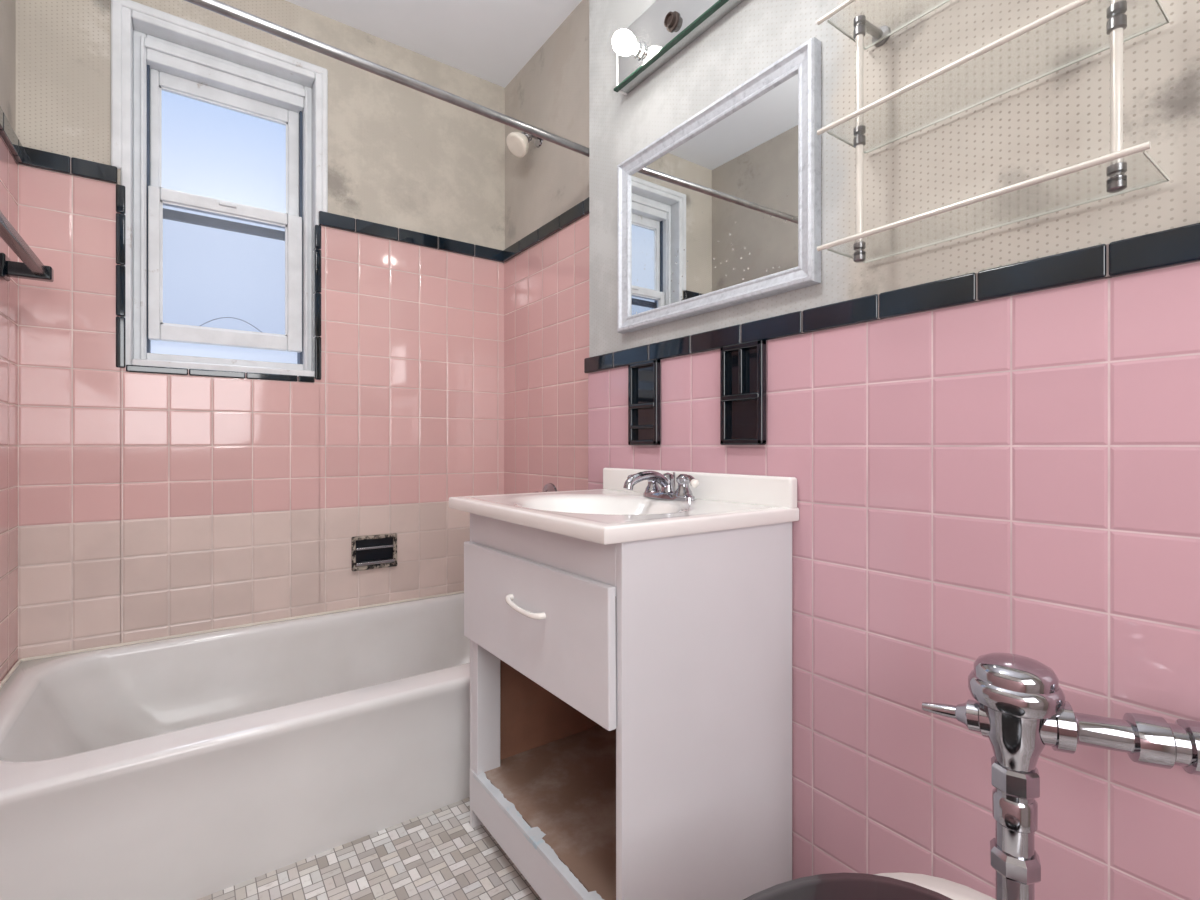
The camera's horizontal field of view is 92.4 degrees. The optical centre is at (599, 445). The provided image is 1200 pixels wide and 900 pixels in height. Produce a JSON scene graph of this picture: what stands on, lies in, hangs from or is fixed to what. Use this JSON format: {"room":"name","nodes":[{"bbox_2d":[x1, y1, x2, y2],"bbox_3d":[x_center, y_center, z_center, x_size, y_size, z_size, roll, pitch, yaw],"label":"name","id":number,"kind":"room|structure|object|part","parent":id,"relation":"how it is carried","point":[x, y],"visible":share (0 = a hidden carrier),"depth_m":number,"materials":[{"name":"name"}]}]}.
{"room":"bathroom","nodes":[
{"label":"bathroom","id":0,"kind":"room"},
{"bbox_2d":[0,0,15,132],"bbox_3d":[-0.745,-0.301,0.211,0.194,2.423,3.210,0,0,-36],"label":"wall","id":1,"kind":"structure","parent":0,"point":[7,7],"depth_m":1.51,"materials":[{"name":"paint"}]},
{"bbox_2d":[0,135,17,681],"bbox_3d":[-0.667,0.070,0.262,0.020,1.680,3.202,0,0,-36],"label":"tile panel","id":2,"kind":"object","parent":1,"relation":"attached to","point":[8,164],"visible":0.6,"depth_m":1.49,"materials":[{"name":"pink tile"}]},
{"bbox_2d":[0,211,53,281],"bbox_3d":[-1.277,-0.446,1.214,0.094,0.060,0.656,0,0,-36],"label":"towel bar","id":3,"kind":"object","parent":2,"relation":"attached to","point":[32,268],"visible":1,"depth_m":1.41,"materials":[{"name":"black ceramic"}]},
{"bbox_3d":[-1.447,-0.443,1.461,0.084,0.036,0.032,0,0,-36],"label":"post","id":4,"kind":"part","parent":3,"relation":"part of","materials":[{"name":"black ceramic"}]},
{"bbox_2d":[0,106,22,162],"bbox_3d":[-0.669,-0.519,0.284,0.022,0.598,3.138,0,0,-36],"label":"trim","id":5,"kind":"structure","parent":1,"relation":"attached to","point":[7,133],"depth_m":1.47,"materials":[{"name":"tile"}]},
{"bbox_2d":[16,0,504,658],"bbox_3d":[-1.054,-0.301,2.081,1.866,2.423,0.208,0,0,-36],"label":"wall","id":6,"kind":"structure","parent":0,"point":[151,505],"depth_m":1.92,"materials":[{"name":"tile"}]},
{"bbox_2d":[111,0,327,211],"bbox_3d":[-1.199,-1.073,1.859,0.585,0.509,0.020,0,0,-36],"label":"window frame","id":7,"kind":"structure","parent":6,"relation":"attached to","point":[116,5],"depth_m":1.74,"materials":[{"name":"paint"}]},
{"bbox_2d":[121,7,321,376],"bbox_3d":[-1.245,-0.770,1.929,0.547,1.070,0.174,0,0,-36],"label":"window","id":8,"kind":"structure","parent":6,"relation":"in","point":[135,24],"depth_m":1.88,"materials":[{"name":"paint"}]},
{"bbox_2d":[160,200,286,335],"bbox_3d":[-1.250,-0.581,1.928,0.356,0.392,0.014,0,0,-36],"label":"bead","id":9,"kind":"object","parent":8,"relation":"attached to","point":[161,202],"visible":1,"depth_m":1.89,"materials":[{"name":"paint"}]},
{"bbox_2d":[159,86,287,214],"bbox_3d":[-1.268,-0.990,1.955,0.366,0.330,0.012,0,0,-36],"label":"bead","id":10,"kind":"object","parent":8,"relation":"attached to","point":[161,88],"visible":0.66,"depth_m":1.92,"materials":[{"name":"paint"}]},
{"bbox_2d":[140,36,307,369],"bbox_3d":[-1.226,-0.762,1.906,0.466,1.000,0.012,0,0,-36],"label":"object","id":11,"kind":"object","parent":8,"relation":"attached to","point":[144,42],"visible":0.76,"depth_m":1.83,"materials":[{"name":"paint"}]},
{"bbox_2d":[163,208,284,240],"bbox_3d":[-1.281,-0.760,1.984,0.440,0.030,0.014,0,0,-36],"label":"bars","id":12,"kind":"object","parent":8,"relation":"attached to","point":[168,214],"visible":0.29,"depth_m":1.97,"materials":[{"name":"grey metal"}]},
{"bbox_3d":[-1.263,-0.990,1.958,0.424,0.420,0.028,0,0,-36],"label":"upper sash","id":13,"kind":"part","parent":8,"relation":"part of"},
{"bbox_3d":[-1.243,-0.575,1.932,0.432,0.480,0.030,0,0,-36],"label":"lower sash","id":14,"kind":"part","parent":8,"relation":"part of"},
{"bbox_2d":[147,65,302,363],"bbox_3d":[-1.264,-0.745,1.961,0.440,0.910,0.060,0,0,-36],"label":"tracks","id":15,"kind":"object","parent":8,"relation":"attached to","point":[299,355],"visible":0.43,"depth_m":2.06,"materials":[{"name":"grey metal"}]},
{"bbox_2d":[219,201,236,207],"bbox_3d":[-1.241,-0.802,1.917,0.050,0.011,0.018,0,0,-36],"label":"sash lock","id":16,"kind":"object","parent":8,"relation":"attached to","point":[220,202],"visible":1,"depth_m":1.91,"materials":[{"name":"paint"}]},
{"bbox_2d":[18,147,502,382],"bbox_3d":[-1.005,-0.519,2.004,1.454,0.598,0.050,0,0,-36],"label":"trim","id":17,"kind":"structure","parent":6,"relation":"attached to","point":[32,157],"depth_m":1.85,"materials":[{"name":"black tile"}]},
{"bbox_2d":[17,157,504,262],"bbox_3d":[-0.995,-0.793,2.000,1.466,0.045,0.025,0,0,-36],"label":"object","id":18,"kind":"object","parent":6,"relation":"attached to","point":[70,157],"depth_m":2.07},
{"bbox_2d":[351,533,396,570],"bbox_3d":[-0.822,0.388,2.103,0.160,0.123,0.026,0,0,-36],"label":"soap dish","id":19,"kind":"object","parent":6,"relation":"attached to","point":[368,552],"visible":1,"depth_m":2.10,"materials":[{"name":"black ceramic"}]},
{"bbox_2d":[197,797,541,899],"bbox_3d":[0.163,0.911,0.387,1.476,0.001,2.440,0,0,-36],"label":"floor","id":20,"kind":"structure","parent":0,"point":[437,854],"depth_m":1.23,"materials":[{"name":"tile"}]},
{"bbox_2d":[449,467,798,899],"bbox_3d":[0.016,0.485,1.253,0.475,0.849,0.632,0,0,-36],"label":"bathroom vanity","id":21,"kind":"object","parent":20,"relation":"on","point":[631,652],"visible":0.91,"depth_m":1.06,"materials":[{"name":"paint"}]},
{"bbox_3d":[-0.148,0.309,1.103,0.027,0.019,0.141,0,0,-36],"label":"handle","id":22,"kind":"part","parent":21,"relation":"part of","materials":[{"name":"ceramic"}]},
{"bbox_3d":[-0.149,0.336,1.135,0.016,0.224,0.581,0,-1,-36],"label":"drawer","id":23,"kind":"part","parent":21,"relation":"part of","materials":[{"name":"paint"}]},
{"bbox_3d":[-0.132,0.194,1.143,0.018,0.089,0.565,0,0,-36],"label":"rail","id":24,"kind":"part","parent":21,"relation":"part of","materials":[{"name":"paint"}]},
{"bbox_2d":[449,489,798,544],"bbox_3d":[0.016,0.174,1.253,0.475,0.108,0.632,0,0,-36],"label":"countertop","id":25,"kind":"structure","parent":21,"relation":"on","point":[602,516],"depth_m":1.09,"materials":[{"name":"stone"}]},
{"bbox_2d":[623,471,698,500],"bbox_3d":[0.140,0.089,1.323,0.165,0.065,0.182,0,0,6],"label":"sink faucet","id":26,"kind":"object","parent":25,"relation":"on","point":[667,491],"visible":1,"depth_m":1.29,"materials":[{"name":"silver metal"}]},
{"bbox_3d":[0.108,0.079,1.300,0.135,0.045,0.024,0,0,-36],"label":"spout","id":27,"kind":"part","parent":26,"relation":"part of","materials":[{"name":"silver metal"}]},
{"bbox_3d":[0.158,0.086,1.336,0.038,0.050,0.038,0,0,-36],"label":"spout","id":28,"kind":"part","parent":26,"relation":"part of","materials":[{"name":"silver metal"}]},
{"bbox_3d":[0.195,0.075,1.263,0.016,0.023,0.066,0,0,-15],"label":"lever","id":29,"kind":"part","parent":26,"relation":"part of","materials":[{"name":"silver metal"}]},
{"bbox_2d":[743,872,995,899],"bbox_3d":[0.221,0.697,0.447,0.628,0.427,0.376,0,0,-36],"label":"toilet","id":30,"kind":"object","parent":20,"relation":"on","point":[900,885],"visible":1,"depth_m":0.64,"materials":[{"name":"ceramic"}]},
{"bbox_3d":[0.221,0.711,0.447,0.628,0.398,0.348,0,0,-36],"label":"bowl","id":31,"kind":"part","parent":30,"relation":"part of","materials":[{"name":"ceramic"}]},
{"bbox_2d":[922,652,1199,899],"bbox_3d":[0.588,0.449,0.638,0.388,0.395,0.131,0,0,16],"label":"valve","id":32,"kind":"object","parent":30,"relation":"attached to","point":[1021,706],"visible":1,"depth_m":0.66,"materials":[{"name":"silver metal"}]},
{"bbox_3d":[0.458,0.332,0.717,0.101,0.047,0.044,0,0,42],"label":"handle","id":33,"kind":"part","parent":32,"relation":"part of","materials":[{"name":"silver metal"}]},
{"bbox_2d":[285,0,581,87],"bbox_3d":[-0.065,-1.563,0.698,1.866,0.100,3.610,0,0,-36],"label":"ceiling","id":34,"kind":"structure","parent":0,"point":[491,41],"depth_m":2.06,"materials":[{"name":"paint"}]},
{"bbox_2d":[503,0,588,493],"bbox_3d":[-0.097,-0.301,2.158,0.220,2.423,0.795,0,0,-36],"label":"wall","id":35,"kind":"structure","parent":0,"point":[546,252],"depth_m":2.12,"materials":[{"name":"tile"}]},
{"bbox_2d":[184,0,588,156],"bbox_3d":[-0.554,-0.912,1.383,1.465,0.099,0.060,0,0,-36],"label":"shower curtain rod","id":36,"kind":"object","parent":35,"relation":"attached to","point":[216,6],"visible":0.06,"depth_m":1.38,"materials":[{"name":"metal"}]},
{"bbox_2d":[506,128,542,156],"bbox_3d":[-0.278,-1.140,2.139,0.142,0.132,0.095,0,0,-36],"label":"shower head","id":37,"kind":"object","parent":35,"relation":"attached to","point":[517,142],"visible":0.76,"depth_m":2.11},
{"bbox_2d":[532,483,556,492],"bbox_3d":[-0.238,0.294,2.067,0.140,0.318,0.110,0,0,-36],"label":"tub faucet","id":38,"kind":"object","parent":35,"relation":"attached to","point":[549,487],"visible":0.07,"depth_m":2.09,"materials":[{"name":"silver metal"}]},
{"bbox_2d":[589,0,1199,356],"bbox_3d":[0.798,-0.301,0.838,0.300,2.423,2.435,0,0,-36],"label":"wall","id":39,"kind":"structure","parent":0,"point":[1060,119],"depth_m":0.93,"materials":[{"name":"paint"}]},
{"bbox_2d":[612,0,743,94],"bbox_3d":[0.198,-1.041,1.316,0.120,0.152,0.593,0,0,-36],"label":"vanity light bar","id":40,"kind":"object","parent":39,"relation":"attached to","point":[666,28],"visible":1,"depth_m":1.43,"materials":[{"name":"silver glass"}]},
{"bbox_3d":[0.064,-1.022,1.460,0.070,0.056,0.056,0,0,-36],"label":"bulb","id":41,"kind":"part","parent":40,"relation":"part of","materials":[{"name":"white glass"}]},
{"bbox_2d":[632,41,644,59],"bbox_3d":[0.097,-1.022,1.483,0.017,0.042,0.042,0,0,-36],"label":"socket","id":42,"kind":"object","parent":40,"relation":"attached to","point":[638,53],"depth_m":1.47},
{"bbox_2d":[664,11,678,31],"bbox_3d":[0.170,-1.022,1.381,0.017,0.042,0.042,0,0,-36],"label":"socket","id":43,"kind":"object","parent":40,"relation":"attached to","point":[671,18],"depth_m":1.38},
{"bbox_2d":[603,467,796,507],"bbox_3d":[0.199,0.093,1.384,0.025,0.064,0.630,0,0,-36],"label":"backsplash","id":44,"kind":"structure","parent":39,"relation":"attached to","point":[775,491],"depth_m":1.24,"materials":[{"name":"stone"}]},
{"bbox_2d":[617,37,820,333],"bbox_3d":[0.234,-0.543,1.343,0.028,0.463,0.612,0,0,-36],"label":"wall mirror","id":45,"kind":"object","parent":39,"relation":"attached to","point":[722,209],"visible":1,"depth_m":1.27,"materials":[{"name":"white wood"}]},
{"bbox_3d":[0.240,-0.543,1.347,0.010,0.391,0.540,0,0,-36],"label":"glass","id":46,"kind":"part","parent":45,"relation":"part of","materials":[{"name":"mirror"}]},
{"bbox_2d":[613,244,1111,367],"bbox_3d":[0.674,-0.242,0.750,0.021,0.042,2.437,0,0,-36],"label":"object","id":47,"kind":"object","parent":39,"relation":"attached to","point":[1107,245],"visible":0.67,"depth_m":0.87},
{"bbox_2d":[584,223,1199,372],"bbox_3d":[0.672,-0.242,0.754,0.029,0.045,2.441,0,0,-36],"label":"trim","id":48,"kind":"structure","parent":39,"relation":"attached to","point":[1179,245],"depth_m":0.89,"materials":[{"name":"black tile"}]},
{"bbox_2d":[588,261,1199,899],"bbox_3d":[0.680,0.345,0.751,0.020,1.130,2.432,0,0,-36],"label":"tile panel","id":49,"kind":"object","parent":39,"relation":"attached to","point":[1019,474],"visible":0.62,"depth_m":0.88,"materials":[{"name":"pink tile"}]},
{"bbox_2d":[628,359,660,444],"bbox_3d":[0.114,-0.112,1.507,0.022,0.220,0.116,0,0,-36],"label":"toothbrush holder","id":50,"kind":"object","parent":49,"relation":"attached to","point":[644,377],"visible":1,"depth_m":1.51,"materials":[{"name":"black ceramic"}]},
{"bbox_2d":[628,402,653,428],"bbox_3d":[0.113,-0.079,1.506,0.019,0.067,0.104,0,0,-36],"label":"shelf","id":51,"kind":"object","parent":50,"relation":"attached to","point":[640,414],"depth_m":1.52,"materials":[{"name":"black ceramic"}]},
{"bbox_2d":[720,339,765,444],"bbox_3d":[0.305,-0.112,1.239,0.022,0.220,0.116,0,0,-36],"label":"toothbrush holder","id":52,"kind":"object","parent":49,"relation":"attached to","point":[742,365],"visible":1,"depth_m":1.24,"materials":[{"name":"black ceramic"}]},
{"bbox_2d":[721,348,758,401],"bbox_3d":[0.304,-0.154,1.238,0.019,0.112,0.104,0,0,-36],"label":"shelf","id":53,"kind":"object","parent":52,"relation":"attached to","point":[739,366],"depth_m":1.24,"materials":[{"name":"black ceramic"}]},
{"bbox_2d":[817,0,1169,262],"bbox_3d":[0.535,-0.521,0.833,0.132,0.421,0.409,0,0,-36],"label":"wall shelf","id":54,"kind":"object","parent":39,"relation":"attached to","point":[1117,22],"visible":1,"depth_m":0.79,"materials":[{"name":"white metal"}]},
{"bbox_3d":[0.484,-0.709,0.796,0.008,0.008,0.409,0,0,-36],"label":"rail","id":55,"kind":"part","parent":54,"relation":"part of","materials":[{"name":"white metal"}]},
{"bbox_3d":[0.438,-0.523,0.970,0.012,0.397,0.012,0,0,-36],"label":"post","id":56,"kind":"part","parent":54,"relation":"part of","materials":[{"name":"white metal"}]},
{"bbox_3d":[0.484,-0.524,0.796,0.008,0.008,0.409,0,0,-36],"label":"rail","id":57,"kind":"part","parent":54,"relation":"part of","materials":[{"name":"white metal"}]},
{"bbox_3d":[0.484,-0.330,0.796,0.008,0.008,0.409,0,0,-36],"label":"rail","id":58,"kind":"part","parent":54,"relation":"part of","materials":[{"name":"clear glass"}]},
{"bbox_3d":[0.630,-0.523,0.701,0.012,0.397,0.012,0,0,-36],"label":"post","id":59,"kind":"part","parent":54,"relation":"part of","materials":[{"name":"white metal"}]},
{"bbox_3d":[-0.065,0.971,0.697,1.866,0.118,3.610,0,0,-36],"label":"floor slab","id":60,"kind":"structure","parent":0,"visible":0},
{"bbox_2d":[0,591,469,899],"bbox_3d":[-0.759,0.746,1.662,1.456,0.329,0.816,0,0,-36],"label":"bathtub","id":61,"kind":"object","parent":60,"relation":"on","point":[199,764],"visible":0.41,"depth_m":1.31,"materials":[{"name":"ceramic"}]},
{"label":"outside","id":62,"kind":"structure","parent":0,"visible":0},
{"bbox_2d":[200,317,262,332],"bbox_3d":[-1.278,-0.403,1.994,0.281,0.087,0.002,0,0,-36],"label":"cable","id":63,"kind":"object","parent":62,"point":[222,317],"visible":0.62,"depth_m":1.99,"materials":[{"name":"grey"}]}
]}

